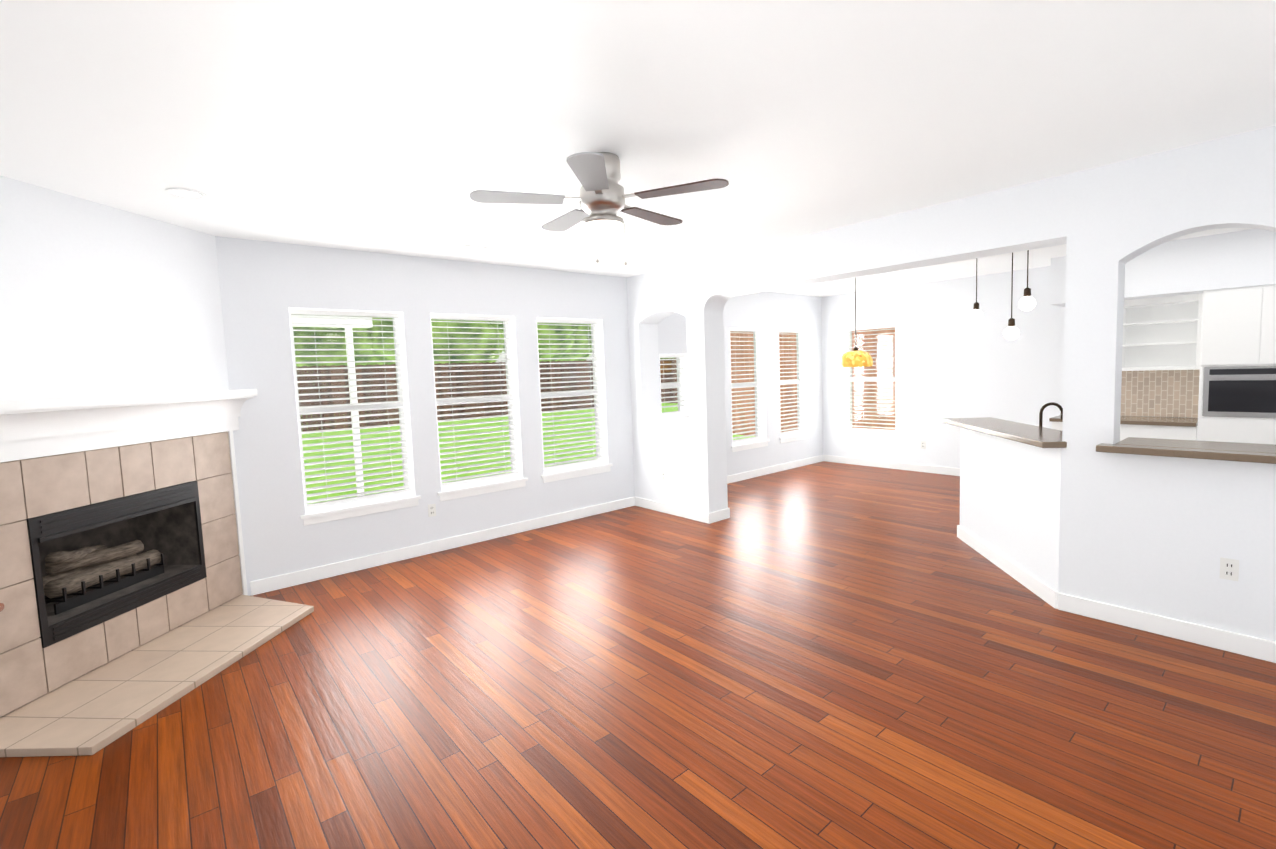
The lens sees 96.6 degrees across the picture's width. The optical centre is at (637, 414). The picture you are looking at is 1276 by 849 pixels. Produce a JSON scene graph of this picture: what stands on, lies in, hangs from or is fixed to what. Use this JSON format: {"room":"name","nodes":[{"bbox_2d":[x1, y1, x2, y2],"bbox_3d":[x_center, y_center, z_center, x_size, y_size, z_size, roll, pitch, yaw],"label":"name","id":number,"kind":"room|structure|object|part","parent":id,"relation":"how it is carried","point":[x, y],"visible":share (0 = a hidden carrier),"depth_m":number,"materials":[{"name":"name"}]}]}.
{"room":"living room","nodes":[
{"label":"living room","id":0,"kind":"room"},
{"bbox_2d":[0,175,247,706],"bbox_3d":[-3.261,0.160,2.883,0.180,2.720,3.180,-2,4,5],"label":"wall","id":1,"kind":"structure","parent":0,"point":[97,299],"depth_m":3.34,"materials":[{"name":"paint"}]},
{"bbox_2d":[215,236,822,595],"bbox_3d":[-0.100,-0.263,6.887,8.510,2.720,0.180,-6,6,-40],"label":"wall","id":2,"kind":"structure","parent":0,"point":[265,286],"depth_m":5.20,"materials":[{"name":"paint"}]},
{"bbox_2d":[289,308,420,525],"bbox_3d":[-2.439,-0.009,4.892,0.960,1.748,0.205,-6,6,-40],"label":"living room window","id":3,"kind":"structure","parent":2,"relation":"in","point":[407,488],"depth_m":4.90,"materials":[{"name":"white plastic"}]},
{"bbox_3d":[-2.352,0.822,4.889,0.960,0.088,0.028,-6,6,-40],"label":"sill","id":4,"kind":"part","parent":3,"relation":"part of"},
{"bbox_2d":[428,504,435,516],"bbox_3d":[-1.914,0.890,5.279,0.070,0.115,0.006,-6,6,-40],"label":"outlet","id":5,"kind":"object","parent":2,"relation":"attached to","point":[431,510],"visible":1,"depth_m":5.28,"materials":[{"name":"white plastic"}]},
{"bbox_2d":[250,497,633,595],"bbox_3d":[-1.509,1.195,5.629,3.880,0.110,0.020,-6,6,-40],"label":"baseboard","id":6,"kind":"structure","parent":2,"relation":"attached to","point":[273,583],"depth_m":5.22,"materials":[{"name":"white wood"}]},
{"bbox_2d":[430,313,527,500],"bbox_3d":[-1.593,-0.094,5.606,0.940,1.748,0.205,-6,6,-40],"label":"living room window","id":7,"kind":"structure","parent":2,"relation":"in","point":[511,398],"depth_m":5.65,"materials":[{"name":"white plastic"}]},
{"bbox_3d":[-1.506,0.736,5.602,0.940,0.088,0.028,-6,6,-40],"label":"sill","id":8,"kind":"part","parent":7,"relation":"part of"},
{"bbox_2d":[536,317,612,482],"bbox_3d":[-0.747,-0.180,6.319,0.940,1.748,0.205,-6,6,-40],"label":"living room window","id":9,"kind":"structure","parent":2,"relation":"in","point":[598,392],"depth_m":6.38,"materials":[{"name":"white plastic"}]},
{"bbox_3d":[-0.660,0.650,6.316,0.940,0.088,0.028,-6,6,-40],"label":"sill","id":10,"kind":"part","parent":9,"relation":"part of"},
{"bbox_2d":[659,354,688,417],"bbox_3d":[0.426,-0.329,7.307,0.580,0.888,0.205,-6,6,-40],"label":"nook window","id":11,"kind":"structure","parent":2,"relation":"in","point":[681,384],"depth_m":7.40,"materials":[{"name":"white plastic"}]},
{"bbox_3d":[0.371,-0.377,7.366,0.416,0.716,0.006,-6,6,-40],"label":"glass","id":12,"kind":"part","parent":11,"relation":"part of","materials":[{"name":"clear glass"}]},
{"bbox_2d":[730,327,769,451],"bbox_3d":[1.556,-0.373,8.263,0.860,1.748,0.205,-6,6,-40],"label":"nook window","id":13,"kind":"structure","parent":2,"relation":"in","point":[758,384],"depth_m":8.39,"materials":[{"name":"white"}]},
{"bbox_3d":[1.501,-0.422,8.323,0.696,1.576,0.006,-6,6,-40],"label":"glass","id":14,"kind":"part","parent":13,"relation":"part of","materials":[{"name":"clear glass"}]},
{"bbox_3d":[1.643,0.457,8.260,0.860,0.088,0.028,-6,6,-40],"label":"sill","id":15,"kind":"part","parent":13,"relation":"part of","materials":[{"name":"white wood"}]},
{"bbox_2d":[727,455,825,483],"bbox_3d":[1.658,0.874,8.300,3.830,0.110,0.020,-6,6,-40],"label":"baseboard","id":16,"kind":"structure","parent":2,"relation":"attached to","point":[794,464],"depth_m":8.64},
{"bbox_2d":[779,329,810,442],"bbox_3d":[2.406,-0.459,8.980,0.830,1.748,0.205,-6,6,-40],"label":"nook window","id":17,"kind":"structure","parent":2,"relation":"in","point":[801,381],"depth_m":9.13,"materials":[{"name":"white plastic"}]},
{"bbox_3d":[2.351,-0.508,9.040,0.666,1.576,0.006,-6,6,-40],"label":"glass","id":18,"kind":"part","parent":17,"relation":"part of","materials":[{"name":"clear glass"}]},
{"bbox_3d":[2.493,0.371,8.977,0.830,0.088,0.028,-6,6,-40],"label":"sill","id":19,"kind":"part","parent":17,"relation":"part of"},
{"bbox_2d":[0,461,1275,848],"bbox_3d":[1.826,1.375,3.244,10.750,0.120,8.580,-6,6,-40],"label":"floor","id":20,"kind":"structure","parent":0,"point":[828,655],"depth_m":2.69,"materials":[{"name":"brown wood"}]},
{"bbox_2d":[0,389,313,756],"bbox_3d":[-2.887,0.678,3.348,1.671,1.590,1.877,-6,6,-40],"label":"fireplace","id":21,"kind":"object","parent":20,"relation":"on","point":[127,602],"visible":1,"depth_m":3.31,"materials":[{"name":"beige tile"}]},
{"bbox_2d":[957,442,1061,608],"bbox_3d":[2.873,0.665,4.378,1.269,1.045,1.129,-6,6,-40],"label":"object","id":22,"kind":"object","parent":20,"relation":"on","point":[1010,493],"depth_m":4.16,"materials":[{"name":"paint"}]},
{"bbox_2d":[942,418,1066,449],"bbox_3d":[2.880,0.119,4.373,1.538,0.040,1.415,-6,6,-40],"label":"countertop","id":23,"kind":"structure","parent":22,"relation":"on","point":[980,431],"depth_m":4.34,"materials":[{"name":"beige stone"}]},
{"bbox_2d":[1034,402,1063,447],"bbox_3d":[3.197,0.081,4.433,0.131,0.350,0.178,-6,6,-40],"label":"faucet","id":24,"kind":"object","parent":23,"relation":"on","point":[1051,403],"depth_m":4.41,"materials":[{"name":"brown metal"}]},
{"bbox_2d":[1049,420,1192,440],"bbox_3d":[5.404,0.512,6.324,0.600,0.870,1.190,-6,6,-40],"label":"base cabinet","id":25,"kind":"object","parent":20,"relation":"on","point":[1126,430],"depth_m":5.90,"materials":[{"name":"white"}]},
{"bbox_2d":[1193,412,1275,444],"bbox_3d":[6.034,0.494,5.545,0.639,0.980,0.790,-6,6,-40],"label":"base cabinet","id":26,"kind":"object","parent":20,"relation":"on","point":[1237,431],"depth_m":5.43,"materials":[{"name":"white wood"}]},
{"bbox_2d":[1049,416,1196,427],"bbox_3d":[5.370,0.058,6.286,0.630,0.038,1.210,-6,6,-40],"label":"countertop","id":27,"kind":"structure","parent":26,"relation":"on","point":[1165,421],"depth_m":5.99,"materials":[{"name":"stone"}]},
{"bbox_2d":[1201,368,1275,419],"bbox_3d":[5.885,-0.221,5.385,0.318,0.476,0.726,-6,6,-40],"label":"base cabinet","id":28,"kind":"object","parent":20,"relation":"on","point":[1226,393],"depth_m":5.38,"materials":[{"name":"white"}]},
{"bbox_2d":[1202,364,1275,419],"bbox_3d":[5.871,-0.219,5.373,0.354,0.476,0.726,-6,6,-40],"label":"microwave","id":29,"kind":"object","parent":28,"relation":"in","point":[1229,391],"depth_m":5.38,"materials":[{"name":"silver metal"}]},
{"bbox_2d":[0,0,1275,296],"bbox_3d":[1.725,-1.454,3.025,10.750,0.120,8.580,-6,6,-40],"label":"ceiling","id":30,"kind":"structure","parent":0,"point":[396,126],"depth_m":2.38,"materials":[{"name":"paint"}]},
{"bbox_2d":[165,188,206,198],"bbox_3d":[-2.558,-1.251,3.220,0.190,0.006,0.190,-6,6,-40],"label":"recessed light","id":31,"kind":"object","parent":30,"relation":"in","point":[185,193],"visible":0.96,"depth_m":3.21,"materials":[{"name":"white plastic"}]},
{"bbox_2d":[470,152,728,264],"bbox_3d":[-0.186,-1.048,2.987,1.254,0.546,1.245,-6,6,-40],"label":"fan","id":32,"kind":"object","parent":30,"relation":"hanging from","point":[601,197],"visible":1,"depth_m":2.85,"materials":[{"name":"silver metal"}]},
{"bbox_3d":[-0.563,-1.086,2.860,0.522,0.021,0.306,-6,6,-40],"label":"blade","id":33,"kind":"part","parent":32,"relation":"part of","materials":[{"name":"grey wood"}]},
{"bbox_3d":[-0.379,-1.125,3.271,0.184,0.021,0.558,-6,6,-40],"label":"blade","id":34,"kind":"part","parent":32,"relation":"part of","materials":[{"name":"grey wood"}]},
{"bbox_3d":[-0.208,-1.075,2.556,0.426,0.021,0.444,-6,6,-40],"label":"blade","id":35,"kind":"part","parent":32,"relation":"part of","materials":[{"name":"grey"}]},
{"bbox_3d":[-0.187,-1.151,2.940,0.240,0.334,0.240,-6,6,-40],"label":"motor","id":36,"kind":"part","parent":32,"relation":"part of","materials":[{"name":"silver metal"}]},
{"bbox_3d":[0.044,-1.138,3.247,0.555,0.021,0.204,-6,6,-40],"label":"blade","id":37,"kind":"part","parent":32,"relation":"part of","materials":[{"name":"brown wood"}]},
{"bbox_3d":[0.181,-1.109,2.814,0.329,0.021,0.512,-6,6,-40],"label":"blade","id":38,"kind":"part","parent":32,"relation":"part of","materials":[{"name":"brown wood"}]},
{"bbox_2d":[839,277,872,366],"bbox_3d":[2.703,-1.167,7.057,0.400,1.144,0.400,-6,6,-40],"label":"chandelier","id":39,"kind":"object","parent":30,"relation":"hanging from","point":[855,357],"visible":0.94,"depth_m":6.96,"materials":[{"name":"yellow glass"}]},
{"bbox_3d":[2.700,-1.264,7.050,0.120,0.949,0.120,-6,6,-40],"label":"stem","id":40,"kind":"part","parent":39,"relation":"part of","materials":[{"name":"brown metal"}]},
{"bbox_3d":[2.720,-0.696,7.093,0.400,0.200,0.400,-6,6,-40],"label":"lamp shade","id":41,"kind":"part","parent":39,"relation":"part of","materials":[{"name":"yellow glass"}]},
{"bbox_2d":[969,258,982,321],"bbox_3d":[2.802,-1.166,4.700,0.100,0.789,0.100,-6,6,-40],"label":"pendant light","id":42,"kind":"object","parent":30,"relation":"hanging from","point":[976,315],"visible":0.81,"depth_m":4.70,"materials":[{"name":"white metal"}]},
{"bbox_3d":[2.814,-0.822,4.727,0.100,0.100,0.100,-6,6,-40],"label":"bulb","id":43,"kind":"part","parent":42,"relation":"part of","materials":[{"name":"white glass"}]},
{"bbox_2d":[1003,253,1019,339],"bbox_3d":[2.714,-1.027,4.121,0.100,0.969,0.100,-6,6,-40],"label":"pendant light","id":44,"kind":"object","parent":30,"relation":"hanging from","point":[1012,332],"visible":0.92,"depth_m":4.13,"materials":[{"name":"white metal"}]},
{"bbox_3d":[2.730,-0.594,4.154,0.100,0.100,0.100,-6,6,-40],"label":"bulb","id":45,"kind":"part","parent":44,"relation":"part of","materials":[{"name":"white glass"}]},
{"bbox_2d":[1019,250,1035,310],"bbox_3d":[2.679,-1.105,3.904,0.100,0.779,0.100,-6,6,-40],"label":"pendant light","id":46,"kind":"object","parent":30,"relation":"hanging from","point":[1027,302],"visible":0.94,"depth_m":3.90,"materials":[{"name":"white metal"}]},
{"bbox_3d":[2.692,-0.766,3.930,0.100,0.100,0.100,-6,6,-40],"label":"bulb","id":47,"kind":"part","parent":46,"relation":"part of","materials":[{"name":"white glass"}]},
{"bbox_2d":[627,260,727,512],"bbox_3d":[0.422,-0.245,6.419,0.300,2.720,1.210,-6,6,-40],"label":"wall","id":48,"kind":"structure","parent":0,"point":[690,459],"depth_m":6.15,"materials":[{"name":"paint"}]},
{"bbox_2d":[641,416,688,423],"bbox_3d":[0.410,0.060,6.469,0.340,0.025,0.778,-6,6,-40],"label":"sill","id":49,"kind":"structure","parent":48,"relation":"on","point":[671,419],"depth_m":6.43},
{"bbox_2d":[634,496,713,523],"bbox_3d":[0.360,1.068,6.404,0.016,0.110,1.206,-6,6,-40],"label":"baseboard","id":50,"kind":"structure","parent":48,"relation":"attached to","point":[692,514],"depth_m":6.33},
{"bbox_2d":[714,508,729,518],"bbox_3d":[0.601,1.043,6.607,0.016,0.110,1.206,-6,6,-40],"label":"baseboard","id":51,"kind":"structure","parent":48,"relation":"attached to","point":[724,513],"depth_m":6.08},
{"bbox_2d":[702,125,1275,641],"bbox_3d":[2.183,-0.148,4.342,0.300,2.720,4.240,-6,6,-40],"label":"wall","id":52,"kind":"structure","parent":0,"point":[1159,535],"depth_m":3.36,"materials":[{"name":"paint"}]},
{"bbox_2d":[1058,593,1275,662],"bbox_3d":[3.078,1.219,3.196,0.020,0.110,1.180,-6,6,-40],"label":"baseboard","id":53,"kind":"structure","parent":52,"relation":"attached to","point":[1245,645],"depth_m":3.23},
{"bbox_2d":[1096,437,1275,463],"bbox_3d":[3.216,0.199,3.144,0.520,0.039,0.985,-6,6,-40],"label":"countertop","id":54,"kind":"structure","parent":52,"relation":"on","point":[1242,452],"depth_m":3.14,"materials":[{"name":"stone"}]},
{"bbox_2d":[1220,557,1238,580],"bbox_3d":[3.172,0.830,3.048,0.006,0.115,0.070,-6,6,-40],"label":"outlet","id":55,"kind":"object","parent":52,"relation":"attached to","point":[1229,569],"visible":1,"depth_m":3.05,"materials":[{"name":"white plastic"}]},
{"bbox_2d":[822,266,1189,467],"bbox_3d":[5.712,-0.438,6.455,0.180,2.720,7.980,-6,6,-40],"label":"wall","id":56,"kind":"structure","parent":0,"point":[953,360],"depth_m":7.92,"materials":[{"name":"paint"}]},
{"bbox_2d":[841,324,898,440],"bbox_3d":[3.645,-0.495,8.872,0.205,1.748,0.920,-6,6,-40],"label":"nook window","id":57,"kind":"structure","parent":56,"relation":"in","point":[864,433],"depth_m":8.92,"materials":[{"name":"white plastic"}]},
{"bbox_3d":[3.607,0.339,8.879,0.028,0.088,0.920,-6,6,-40],"label":"sill","id":58,"kind":"part","parent":57,"relation":"part of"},
{"bbox_2d":[826,455,959,475],"bbox_3d":[4.301,0.793,8.124,0.016,0.110,3.660,-6,6,-40],"label":"baseboard","id":59,"kind":"structure","parent":56,"relation":"attached to","point":[829,458],"depth_m":8.58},
{"bbox_2d":[921,441,925,448],"bbox_3d":[4.149,0.441,8.267,0.006,0.115,0.070,-6,6,-40],"label":"outlet","id":60,"kind":"object","parent":56,"relation":"attached to","point":[923,444],"visible":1,"depth_m":8.26,"materials":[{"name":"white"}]},
{"bbox_2d":[1111,369,1205,417],"bbox_3d":[5.740,-0.234,6.292,0.012,0.513,0.760,-6,6,-40],"label":"backsplash","id":61,"kind":"structure","parent":56,"relation":"attached to","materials":[{"name":"beige tile"}]},
{"bbox_2d":[1197,286,1260,367],"bbox_3d":[5.858,-0.848,5.592,0.640,0.740,0.395,-6,6,-40],"label":"upper cabinet","id":62,"kind":"object","parent":56,"relation":"attached to","point":[1205,361],"depth_m":5.39,"materials":[{"name":"white wood"}]},
{"bbox_2d":[1114,293,1207,371],"bbox_3d":[5.611,-0.864,6.113,0.317,0.770,0.680,-6,6,-40],"label":"shelf","id":63,"kind":"object","parent":62,"relation":"attached to","point":[1161,334],"depth_m":6.15,"materials":[{"name":"white wood"}]},
{"bbox_2d":[1257,284,1275,367],"bbox_3d":[6.113,-0.834,5.291,0.640,0.740,0.395,-6,6,-40],"label":"upper cabinet","id":64,"kind":"object","parent":56,"relation":"attached to","point":[1266,327],"depth_m":5.21,"materials":[{"name":"white wood"}]},
{"bbox_2d":[1050,229,1275,306],"bbox_3d":[5.569,-1.490,5.844,0.659,0.517,2.050,-6,6,-40],"label":"soffit","id":65,"kind":"structure","parent":0,"point":[1228,260],"depth_m":5.51,"materials":[{"name":"paint"}]},
{"label":"outside","id":66,"kind":"structure","parent":0,"visible":0},
{"bbox_2d":[301,403,754,503],"bbox_3d":[-1.612,1.468,5.069,85.000,0.260,70.000,-6,6,-40],"label":"ground","id":67,"kind":"structure","parent":66,"point":[670,409],"depth_m":13.29,"materials":[{"name":"green plant"}]},
{"bbox_2d":[292,315,372,495],"bbox_3d":[-5.001,0.163,4.692,5.950,2.640,2.720,-6,6,-40],"label":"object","id":68,"kind":"structure","parent":67,"relation":"on","point":[333,321],"depth_m":7.18,"materials":[{"name":"white plastic"}]},
{"bbox_2d":[293,327,392,415],"bbox_3d":[-13.868,-3.901,24.539,9.604,8.328,7.599,-6,6,-40],"label":"tree","id":69,"kind":"object","parent":67,"relation":"on","point":[326,346],"depth_m":21.76,"materials":[{"name":"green plant"}]},
{"bbox_2d":[369,318,538,365],"bbox_3d":[-8.378,-4.515,25.079,8.171,9.076,7.241,-6,6,-40],"label":"tree","id":70,"kind":"object","parent":67,"relation":"on","point":[391,340],"depth_m":23.19,"materials":[{"name":"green plant"}]},
{"bbox_2d":[296,358,677,431],"bbox_3d":[-7.869,0.791,0.754,50.020,2.220,31.560,-6,6,-40],"label":"fence","id":71,"kind":"object","parent":67,"relation":"on","point":[338,377],"depth_m":21.84,"materials":[{"name":"brown wood"}]},
{"bbox_2d":[503,323,577,361],"bbox_3d":[-5.589,-5.790,29.235,8.996,10.775,7.237,-6,6,-40],"label":"tree","id":72,"kind":"object","parent":67,"relation":"on","point":[556,337],"depth_m":28.36,"materials":[{"name":"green plant"}]},
{"bbox_2d":[558,324,591,360],"bbox_3d":[-3.160,-6.859,34.045,8.381,11.991,6.950,-6,6,-40],"label":"tree","id":73,"kind":"object","parent":67,"relation":"on","point":[579,346],"depth_m":30.61,"materials":[{"name":"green plant"}]},
{"bbox_2d":[730,327,895,434],"bbox_3d":[5.211,-0.878,10.746,0.060,3.070,11.000,-6,6,-40],"label":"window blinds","id":74,"kind":"object","parent":67,"relation":"on","point":[749,334],"depth_m":12.62,"materials":[{"name":"brown wood"}]}
]}

